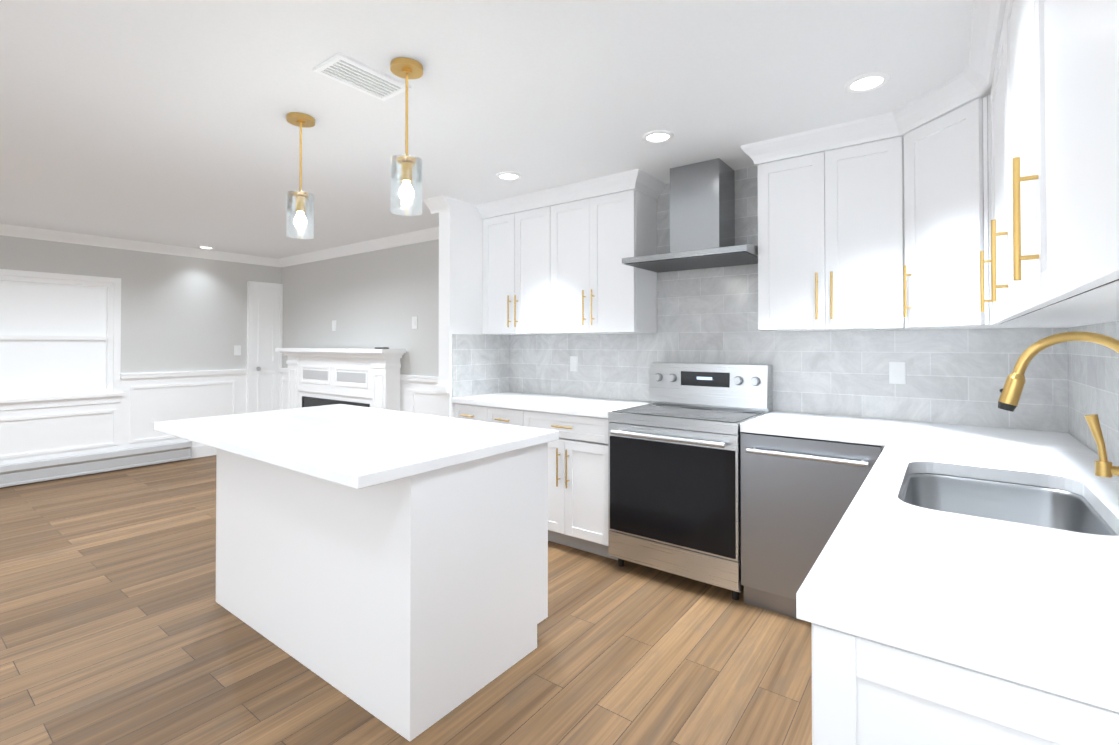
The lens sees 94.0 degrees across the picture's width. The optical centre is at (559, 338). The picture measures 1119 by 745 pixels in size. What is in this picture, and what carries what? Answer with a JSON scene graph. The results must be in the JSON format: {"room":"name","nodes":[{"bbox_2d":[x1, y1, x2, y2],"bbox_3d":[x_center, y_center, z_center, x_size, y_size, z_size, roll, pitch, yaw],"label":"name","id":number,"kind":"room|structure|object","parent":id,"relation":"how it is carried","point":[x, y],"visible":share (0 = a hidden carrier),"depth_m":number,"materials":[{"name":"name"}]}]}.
{"room":"kitchen","nodes":[
{"label":"kitchen","id":0,"kind":"room"},
{"bbox_2d":[0,235,281,410],"bbox_3d":[-5.517,0.155,4.331,0.120,2.400,6.200,0,-1,37],"label":"wall","id":1,"kind":"structure","parent":0,"point":[181,313],"depth_m":5.79,"materials":[{"name":"grey paint"}]},
{"bbox_2d":[0,269,122,410],"bbox_3d":[-4.960,0.014,5.027,0.145,1.295,1.170,0,-1,37],"label":"window unit","id":2,"kind":"structure","parent":1,"relation":"in","point":[59,346],"depth_m":5.12,"materials":[{"name":"white"}]},
{"bbox_2d":[0,441,191,486],"bbox_3d":[-5.255,1.246,4.480,0.068,0.196,3.594,0,-1,37],"label":"baseboard heater","id":3,"kind":"object","parent":1,"relation":"attached to","point":[35,471],"visible":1,"depth_m":5.21,"materials":[{"name":"grey metal"}]},
{"bbox_2d":[0,369,246,487],"bbox_3d":[-5.436,0.854,4.282,0.060,1.000,6.169,0,-1,37],"label":"wainscoting","id":4,"kind":"structure","parent":1,"relation":"attached to","point":[148,400],"depth_m":5.51,"materials":[{"name":"white wood"}]},
{"bbox_2d":[0,224,275,266],"bbox_3d":[-5.409,-0.998,4.318,0.080,0.095,6.109,0,-1,37],"label":"crown molding","id":5,"kind":"structure","parent":1,"relation":"attached to","point":[5,229],"depth_m":5.48,"materials":[{"name":"white wood"}]},
{"bbox_2d":[234,345,240,354],"bbox_3d":[-3.922,0.145,6.357,0.010,0.120,0.075,0,-1,37],"label":"switch plate","id":6,"kind":"object","parent":1,"relation":"attached to","point":[237,349],"visible":1,"depth_m":6.35,"materials":[{"name":"white plastic"}]},
{"bbox_2d":[247,281,282,412],"bbox_3d":[-3.704,0.335,6.582,0.100,2.085,0.410,0,-1,37],"label":"entry door","id":7,"kind":"structure","parent":1,"relation":"in","point":[264,327],"depth_m":6.58,"materials":[{"name":"white wood"}]},
{"bbox_2d":[0,455,811,744],"bbox_3d":[-2.500,1.372,2.075,7.800,0.080,6.600,0,-1,37],"label":"floor","id":8,"kind":"structure","parent":0,"point":[119,625],"depth_m":2.19,"materials":[{"name":"brown wood"}]},
{"bbox_2d":[275,347,405,410],"bbox_3d":[-2.459,0.731,5.699,2.130,1.275,0.270,0,-1,37],"label":"fireplace mantel","id":9,"kind":"object","parent":8,"relation":"on","point":[347,376],"visible":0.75,"depth_m":5.53,"materials":[{"name":"white painted wood"}]},
{"bbox_2d":[216,442,547,740],"bbox_3d":[-0.882,0.897,2.509,1.565,0.879,0.798,0,-1,37],"label":"kitchen island","id":10,"kind":"object","parent":8,"relation":"on","point":[410,608],"visible":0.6,"depth_m":1.99,"materials":[{"name":"white wood"}]},
{"bbox_2d":[154,404,558,488],"bbox_3d":[-1.014,0.436,2.475,1.780,0.040,1.000,0,-1,37],"label":"island countertop","id":11,"kind":"structure","parent":10,"relation":"on","point":[355,447],"depth_m":2.15,"materials":[{"name":"white stone"}]},
{"bbox_2d":[455,404,530,426],"bbox_3d":[-0.304,0.916,3.923,0.739,0.868,0.618,0,-1,37],"label":"base cabinet","id":12,"kind":"object","parent":8,"relation":"on","point":[516,417],"depth_m":3.66,"materials":[{"name":"white wood"}]},
{"bbox_2d":[452,392,651,417],"bbox_3d":[-0.066,0.459,3.731,1.358,0.040,0.630,0,-1,37],"label":"countertop","id":13,"kind":"structure","parent":12,"relation":"on","point":[583,406],"depth_m":3.56,"materials":[{"name":"white stone"}]},
{"bbox_2d":[531,411,617,559],"bbox_3d":[0.192,0.912,3.554,0.737,0.868,0.618,0,-1,37],"label":"base cabinet","id":14,"kind":"object","parent":8,"relation":"on","point":[578,484],"depth_m":3.24,"materials":[{"name":"white wood"}]},
{"bbox_2d":[608,362,772,599],"bbox_3d":[0.763,0.749,3.063,0.758,1.185,0.706,0,-1,37],"label":"range","id":15,"kind":"object","parent":8,"relation":"on","point":[674,476],"visible":0.98,"depth_m":2.86,"materials":[{"name":"silver metal"}]},
{"bbox_2d":[740,432,881,617],"bbox_3d":[1.321,0.904,2.663,0.603,0.868,0.681,0,-1,37],"label":"dishwasher","id":16,"kind":"object","parent":8,"relation":"on","point":[798,495],"visible":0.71,"depth_m":2.48,"materials":[{"name":"silver metal"}]},
{"bbox_2d":[812,623,1118,744],"bbox_3d":[0.818,0.885,0.868,0.623,0.868,0.567,0,-1,37],"label":"base cabinet","id":17,"kind":"object","parent":8,"relation":"on","point":[865,691],"visible":0.25,"depth_m":0.73,"materials":[{"name":"white wood"}]},
{"bbox_2d":[740,411,891,444],"bbox_3d":[1.346,0.448,2.680,0.630,0.040,0.631,0,-1,37],"label":"countertop","id":18,"kind":"structure","parent":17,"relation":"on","point":[860,430],"depth_m":2.56,"materials":[{"name":"white stone"}]},
{"bbox_2d":[796,420,1118,670],"bbox_3d":[1.337,0.437,1.603,0.642,0.040,2.370,0,-1,37],"label":"countertop","id":19,"kind":"structure","parent":17,"relation":"on","point":[1034,606],"depth_m":0.97,"materials":[{"name":"white stone"}]},
{"bbox_2d":[901,473,1117,535],"bbox_3d":[1.198,0.565,1.434,0.464,0.216,0.674,0,-1,37],"label":"sink","id":20,"kind":"object","parent":19,"relation":"in","point":[1039,506],"visible":0.15,"depth_m":1.65,"materials":[{"name":"silver metal"}]},
{"bbox_2d":[998,331,1118,477],"bbox_3d":[1.323,0.197,1.339,0.303,0.432,0.062,0,-1,37],"label":"faucet","id":21,"kind":"object","parent":19,"relation":"on","point":[1011,392],"visible":1,"depth_m":1.34,"materials":[{"name":"gold metal"}]},
{"bbox_2d":[438,198,509,417],"bbox_3d":[-0.666,0.153,4.172,0.124,2.400,0.664,0,-1,37],"label":"wall","id":22,"kind":"structure","parent":0,"point":[460,261],"depth_m":3.94,"materials":[{"name":"white paint"}]},
{"bbox_2d":[424,196,449,213],"bbox_3d":[-0.802,-0.999,4.168,0.085,0.095,0.636,0,-1,37],"label":"crown molding","id":23,"kind":"structure","parent":22,"relation":"attached to","point":[438,204],"depth_m":3.90,"materials":[{"name":"white wood"}]},
{"bbox_2d":[428,380,449,415],"bbox_3d":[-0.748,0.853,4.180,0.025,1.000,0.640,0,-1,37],"label":"trim","id":24,"kind":"structure","parent":22,"relation":"attached to","point":[433,389],"depth_m":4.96,"materials":[{"name":"white wood"}]},
{"bbox_2d":[452,334,511,397],"bbox_3d":[-0.617,0.205,4.126,0.009,0.473,0.600,0,-1,37],"label":"backsplash","id":25,"kind":"structure","parent":22,"relation":"attached to","point":[481,364],"depth_m":4.11,"materials":[{"name":"tile"}]},
{"bbox_2d":[0,0,1006,258],"bbox_3d":[-2.500,-1.093,2.100,7.800,0.050,6.600,0,-1,37],"label":"ceiling","id":26,"kind":"structure","parent":0,"point":[154,120],"depth_m":2.30,"materials":[{"name":"white paint"}]},
{"bbox_2d":[197,246,214,248],"bbox_3d":[-3.986,-1.025,5.883,0.164,0.010,0.164,0,-1,37],"label":"recessed light","id":27,"kind":"object","parent":26,"relation":"in","point":[205,247],"visible":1,"depth_m":5.88,"materials":[{"name":"white"}]},
{"bbox_2d":[286,112,314,238],"bbox_3d":[-1.246,-0.776,2.510,0.124,0.574,0.124,0,-1,37],"label":"pendant light","id":28,"kind":"object","parent":26,"relation":"hanging from","point":[300,225],"visible":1,"depth_m":2.49,"materials":[{"name":"clear glass"}]},
{"bbox_2d":[313,52,410,100],"bbox_3d":[-0.800,-1.061,2.132,0.190,0.012,0.320,0,-1,37],"label":"ceiling vent","id":29,"kind":"object","parent":26,"relation":"in","point":[340,67],"visible":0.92,"depth_m":2.11,"materials":[{"name":"white metal"}]},
{"bbox_2d":[390,57,422,215],"bbox_3d":[-0.598,-0.781,2.041,0.124,0.574,0.124,0,-1,37],"label":"pendant light","id":30,"kind":"object","parent":26,"relation":"hanging from","point":[405,198],"visible":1,"depth_m":2.02,"materials":[{"name":"glass"}]},
{"bbox_2d":[496,171,520,179],"bbox_3d":[-0.329,-1.050,3.377,0.164,0.010,0.164,0,-1,37],"label":"recessed light","id":31,"kind":"object","parent":26,"relation":"in","point":[507,175],"visible":0.98,"depth_m":3.36,"materials":[{"name":"white plastic"}]},
{"bbox_2d":[642,130,673,142],"bbox_3d":[0.515,-1.056,2.736,0.164,0.010,0.164,0,-1,37],"label":"recessed light","id":32,"kind":"object","parent":26,"relation":"in","point":[658,136],"visible":1,"depth_m":2.73,"materials":[{"name":"white"}]},
{"bbox_2d":[844,72,889,92],"bbox_3d":[1.278,-1.062,2.170,0.164,0.010,0.164,0,-1,37],"label":"recessed light","id":33,"kind":"object","parent":26,"relation":"in","point":[866,82],"visible":1,"depth_m":2.16,"materials":[{"name":"white plastic"}]},
{"bbox_2d":[281,137,1069,433],"bbox_3d":[-0.615,0.158,4.623,7.640,2.400,0.120,0,-1,37],"label":"wall","id":34,"kind":"structure","parent":0,"point":[374,299],"depth_m":5.59,"materials":[{"name":"grey paint"}]},
{"bbox_2d":[332,320,335,330],"bbox_3d":[-2.604,-0.148,6.024,0.080,0.120,0.010,0,-1,37],"label":"light switch","id":35,"kind":"object","parent":34,"relation":"attached to","point":[333,325],"visible":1,"depth_m":6.02,"materials":[{"name":"white plastic"}]},
{"bbox_2d":[276,226,438,266],"bbox_3d":[-2.057,-0.985,5.581,3.775,0.095,0.081,0,-1,37],"label":"crown molding","id":36,"kind":"structure","parent":34,"relation":"attached to","point":[429,234],"depth_m":5.61,"materials":[{"name":"white wood"}]},
{"bbox_2d":[280,368,438,414],"bbox_3d":[-2.068,0.867,5.598,3.835,1.000,0.037,0,-1,37],"label":"trim","id":37,"kind":"structure","parent":34,"relation":"attached to","point":[413,388],"depth_m":5.15,"materials":[{"name":"white wood"}]},
{"bbox_2d":[412,316,416,328],"bbox_3d":[-1.432,-0.157,5.152,0.080,0.120,0.010,0,-1,37],"label":"light switch","id":38,"kind":"object","parent":34,"relation":"attached to","point":[414,322],"visible":1,"depth_m":5.14,"materials":[{"name":"white plastic"}]},
{"bbox_2d":[480,189,555,334],"bbox_3d":[-0.218,-0.540,4.054,0.740,1.014,0.328,0,-1,37],"label":"upper cabinet","id":39,"kind":"object","parent":34,"relation":"attached to","point":[519,287],"depth_m":3.91,"materials":[{"name":"white wood"}]},
{"bbox_2d":[556,169,659,333],"bbox_3d":[0.279,-0.544,3.685,0.738,1.014,0.328,0,-1,37],"label":"upper cabinet","id":40,"kind":"object","parent":34,"relation":"attached to","point":[560,268],"depth_m":3.49,"materials":[{"name":"white wood"}]},
{"bbox_2d":[622,158,757,272],"bbox_3d":[0.828,-0.754,3.166,0.752,0.600,0.488,0,-1,37],"label":"range hood","id":41,"kind":"object","parent":34,"relation":"attached to","point":[702,215],"visible":0.87,"depth_m":3.12,"materials":[{"name":"silver metal"}]},
{"bbox_2d":[512,166,1063,431],"bbox_3d":[0.947,-0.310,3.386,3.409,1.488,0.010,0,-1,37],"label":"backsplash","id":42,"kind":"structure","parent":34,"relation":"attached to","point":[710,315],"depth_m":3.06,"materials":[{"name":"tile"}]},
{"bbox_2d":[570,356,577,371],"bbox_3d":[0.111,0.194,3.990,0.072,0.115,0.008,0,-1,37],"label":"electrical outlet","id":43,"kind":"object","parent":42,"relation":"attached to","point":[573,363],"visible":1,"depth_m":3.99,"materials":[{"name":"white plastic"}]},
{"bbox_2d":[889,362,905,383],"bbox_3d":[1.780,0.181,2.750,0.072,0.115,0.008,0,-1,37],"label":"electrical outlet","id":44,"kind":"object","parent":42,"relation":"attached to","point":[897,372],"visible":1,"depth_m":2.75,"materials":[{"name":"white plastic"}]},
{"bbox_2d":[758,136,907,330],"bbox_3d":[1.447,-0.503,2.792,0.671,0.915,0.366,0,-1,37],"label":"upper cabinet","id":45,"kind":"object","parent":34,"relation":"attached to","point":[830,240],"visible":1,"depth_m":2.65,"materials":[{"name":"white wood"}]},
{"bbox_2d":[893,64,1098,329],"bbox_3d":[1.891,-0.558,2.312,0.607,1.014,0.607,0,-1,37],"label":"upper cabinet","id":46,"kind":"object","parent":34,"relation":"attached to","point":[947,200],"depth_m":2.23,"materials":[{"name":"white wood"}]},
{"bbox_2d":[1064,321,1118,465],"bbox_3d":[1.593,0.178,1.399,0.010,0.473,2.340,0,-1,37],"label":"backsplash","id":47,"kind":"structure","parent":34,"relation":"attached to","point":[1091,370],"depth_m":1.95,"materials":[{"name":"tile"}]},
{"bbox_3d":[0.518,0.110,-0.155,0.120,2.400,6.200,0,-1,37],"label":"wall","id":48,"kind":"structure","parent":0,"visible":0},
{"bbox_2d":[980,0,1118,324],"bbox_3d":[1.242,-0.519,1.215,0.341,0.915,1.892,0,-1,37],"label":"upper cabinet","id":49,"kind":"object","parent":48,"relation":"attached to","point":[1055,172],"visible":1,"depth_m":0.92,"materials":[{"name":"white wood"}]}
]}

